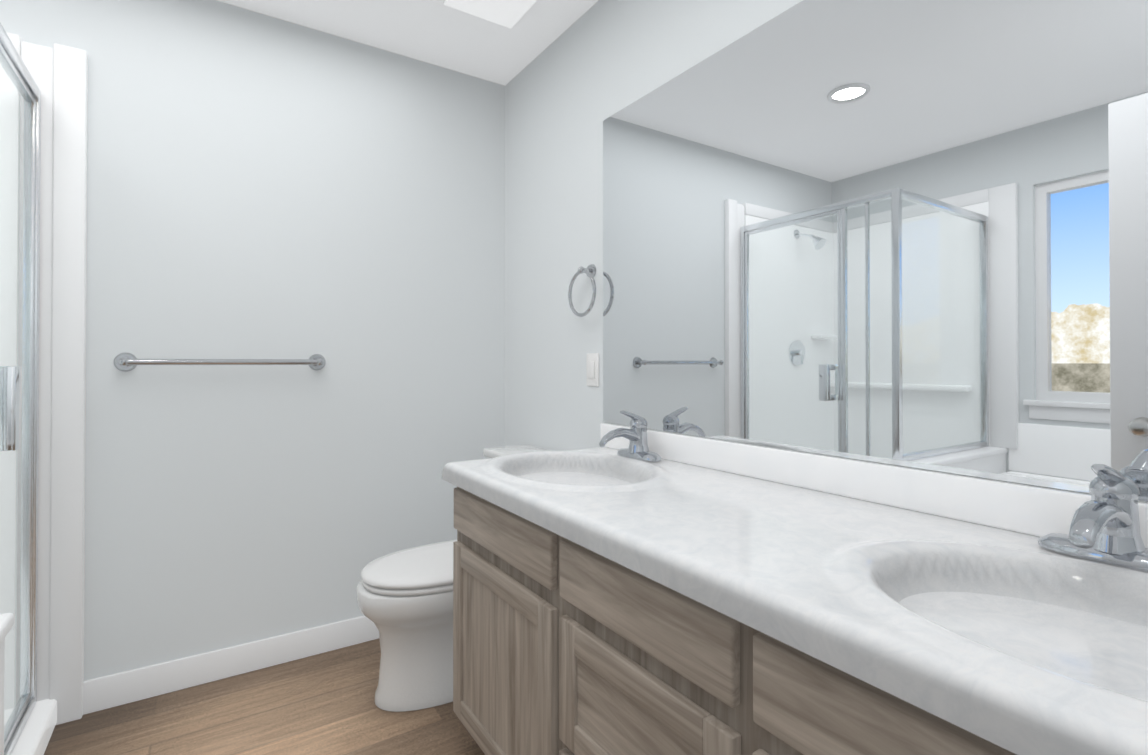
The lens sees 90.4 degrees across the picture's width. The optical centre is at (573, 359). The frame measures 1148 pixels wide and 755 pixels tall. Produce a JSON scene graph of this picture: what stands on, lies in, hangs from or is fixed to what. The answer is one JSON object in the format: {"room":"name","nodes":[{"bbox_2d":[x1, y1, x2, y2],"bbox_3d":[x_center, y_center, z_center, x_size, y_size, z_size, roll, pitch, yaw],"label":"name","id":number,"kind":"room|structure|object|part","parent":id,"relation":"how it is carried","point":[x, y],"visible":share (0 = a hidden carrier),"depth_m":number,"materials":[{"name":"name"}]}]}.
{"room":"bathroom","nodes":[
{"label":"bathroom","id":0,"kind":"room"},
{"bbox_2d":[0,0,504,680],"bbox_3d":[-1.457,-0.074,2.006,2.870,2.440,0.120,0,-1,-33],"label":"wall","id":1,"kind":"structure","parent":0,"point":[262,186],"depth_m":2.13,"materials":[{"name":"white paint"}]},
{"bbox_2d":[6,32,21,56],"bbox_3d":[-2.108,-0.956,1.492,0.964,0.074,0.036,0,-1,-33],"label":"trim","id":2,"kind":"structure","parent":1,"relation":"attached to","point":[15,39],"depth_m":1.74,"materials":[{"name":"white"}]},
{"bbox_2d":[16,41,87,724],"bbox_3d":[-1.640,0.076,1.791,0.155,2.135,0.036,0,-1,-33],"label":"trim","id":3,"kind":"structure","parent":1,"relation":"attached to","point":[58,72],"depth_m":1.79,"materials":[{"name":"white"}]},
{"bbox_2d":[114,353,325,371],"bbox_3d":[-1.231,0.011,2.034,0.654,0.064,0.078,0,-1,-33],"label":"towel rail","id":4,"kind":"object","parent":1,"relation":"attached to","point":[125,362],"visible":1,"depth_m":1.98,"materials":[{"name":"silver metal"}]},
{"bbox_2d":[83,616,378,714],"bbox_3d":[-0.957,1.095,2.245,1.519,0.105,0.012,0,-1,-33],"label":"baseboard","id":5,"kind":"structure","parent":1,"relation":"attached to","point":[114,690],"depth_m":2.04,"materials":[{"name":"white wood"}]},
{"bbox_2d":[44,638,484,754],"bbox_3d":[-0.662,1.187,0.784,2.870,0.100,3.020,0,-1,-33],"label":"floor","id":6,"kind":"structure","parent":0,"point":[321,704],"depth_m":1.80,"materials":[{"name":"brown wood"}]},
{"bbox_2d":[0,23,56,754],"bbox_3d":[-1.753,0.108,1.095,1.137,2.059,1.068,0,-1,-33],"label":"shower","id":7,"kind":"object","parent":6,"relation":"on","point":[28,720],"visible":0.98,"depth_m":1.72,"materials":[{"name":"white glass"}]},
{"bbox_3d":[-1.339,0.110,1.250,0.176,0.190,0.048,0,-1,-33],"label":"handle","id":8,"kind":"part","parent":7,"relation":"part of","materials":[{"name":"silver metal"}]},
{"bbox_3d":[-1.791,0.111,1.084,0.943,1.824,0.897,0,-1,-33],"label":"panel","id":9,"kind":"part","parent":7,"relation":"part of","materials":[{"name":"clear glass"}]},
{"bbox_2d":[357,445,551,711],"bbox_3d":[-0.389,0.754,2.066,0.755,0.780,0.450,0,-1,-33],"label":"toilet","id":10,"kind":"object","parent":6,"relation":"on","point":[405,600],"visible":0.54,"depth_m":1.86,"materials":[{"name":"white ceramic"}]},
{"bbox_2d":[442,411,1147,754],"bbox_3d":[0.378,0.643,1.049,0.596,0.987,1.895,0,-1,-33],"label":"bathroom vanity","id":11,"kind":"object","parent":6,"relation":"on","point":[637,587],"visible":1,"depth_m":0.88,"materials":[{"name":"white stone"}]},
{"bbox_3d":[-0.191,0.768,1.419,0.018,0.486,0.548,0,-1,-33],"label":"door","id":12,"kind":"part","parent":11,"relation":"part of","materials":[{"name":"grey wood"}]},
{"bbox_3d":[0.101,0.900,0.972,0.018,0.215,0.453,0,-1,-33],"label":"drawer","id":13,"kind":"part","parent":11,"relation":"part of","materials":[{"name":"wood"}]},
{"bbox_2d":[599,411,660,461],"bbox_3d":[0.154,0.227,1.715,0.174,0.145,0.179,0,-1,-33],"label":"faucet","id":14,"kind":"object","parent":11,"relation":"on","point":[644,445],"depth_m":1.72,"materials":[{"name":"silver metal"}]},
{"bbox_3d":[0.101,0.646,0.974,0.018,0.248,0.453,0,-1,-33],"label":"drawer","id":15,"kind":"part","parent":11,"relation":"part of","materials":[{"name":"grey wood"}]},
{"bbox_3d":[0.101,0.424,0.976,0.018,0.117,0.453,0,-1,-33],"label":"drawer","id":16,"kind":"part","parent":11,"relation":"part of","materials":[{"name":"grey wood"}]},
{"bbox_3d":[0.342,0.762,0.606,0.018,0.486,0.362,0,-1,-33],"label":"door","id":17,"kind":"part","parent":11,"relation":"part of","materials":[{"name":"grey wood"}]},
{"bbox_2d":[1038,464,1147,571],"bbox_3d":[0.749,0.220,0.807,0.174,0.145,0.179,0,-1,-33],"label":"faucet","id":18,"kind":"object","parent":11,"relation":"on","point":[1104,535],"depth_m":0.81,"materials":[{"name":"silver metal"}]},
{"bbox_2d":[218,0,598,84],"bbox_3d":[-0.662,-1.353,0.803,2.870,0.100,3.020,0,-1,-33],"label":"ceiling","id":19,"kind":"structure","parent":0,"point":[438,33],"depth_m":2.22,"materials":[{"name":"white paint"}]},
{"bbox_2d":[444,0,536,27],"bbox_3d":[-0.281,-1.283,2.009,0.270,0.022,0.270,0,-1,-33],"label":"fan","id":20,"kind":"object","parent":19,"relation":"attached to","point":[508,13],"visible":0.96,"depth_m":2.07,"materials":[{"name":"white plastic"}]},
{"bbox_2d":[505,0,1147,502],"bbox_3d":[0.521,-0.078,1.497,0.120,2.440,2.900,0,-1,-33],"label":"wall","id":21,"kind":"structure","parent":0,"point":[577,82],"depth_m":2.20,"materials":[{"name":"white paint"}]},
{"bbox_2d":[568,264,595,316],"bbox_3d":[0.041,-0.250,2.065,0.060,0.194,0.171,0,-1,-33],"label":"towel ring","id":22,"kind":"object","parent":21,"relation":"attached to","point":[590,271],"visible":1,"depth_m":2.06,"materials":[{"name":"silver metal"}]},
{"bbox_2d":[587,354,598,385],"bbox_3d":[0.067,0.039,2.069,0.009,0.118,0.072,0,-1,-33],"label":"light switch","id":23,"kind":"object","parent":21,"relation":"attached to","point":[592,369],"visible":1,"depth_m":2.06,"materials":[{"name":"white plastic"}]},
{"bbox_2d":[601,423,1147,547],"bbox_3d":[0.619,0.259,1.209,0.020,0.080,1.895,0,-1,-33],"label":"backsplash","id":24,"kind":"structure","parent":21,"relation":"attached to","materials":[{"name":"stone"}]},
{"bbox_2d":[603,0,1147,501],"bbox_3d":[0.623,-0.317,1.225,0.005,1.067,1.890,0,-1,-33],"label":"mirror","id":25,"kind":"object","parent":21,"relation":"attached to","point":[907,232],"visible":1,"depth_m":1.16,"materials":[{"name":"silver mirror"}]}
]}

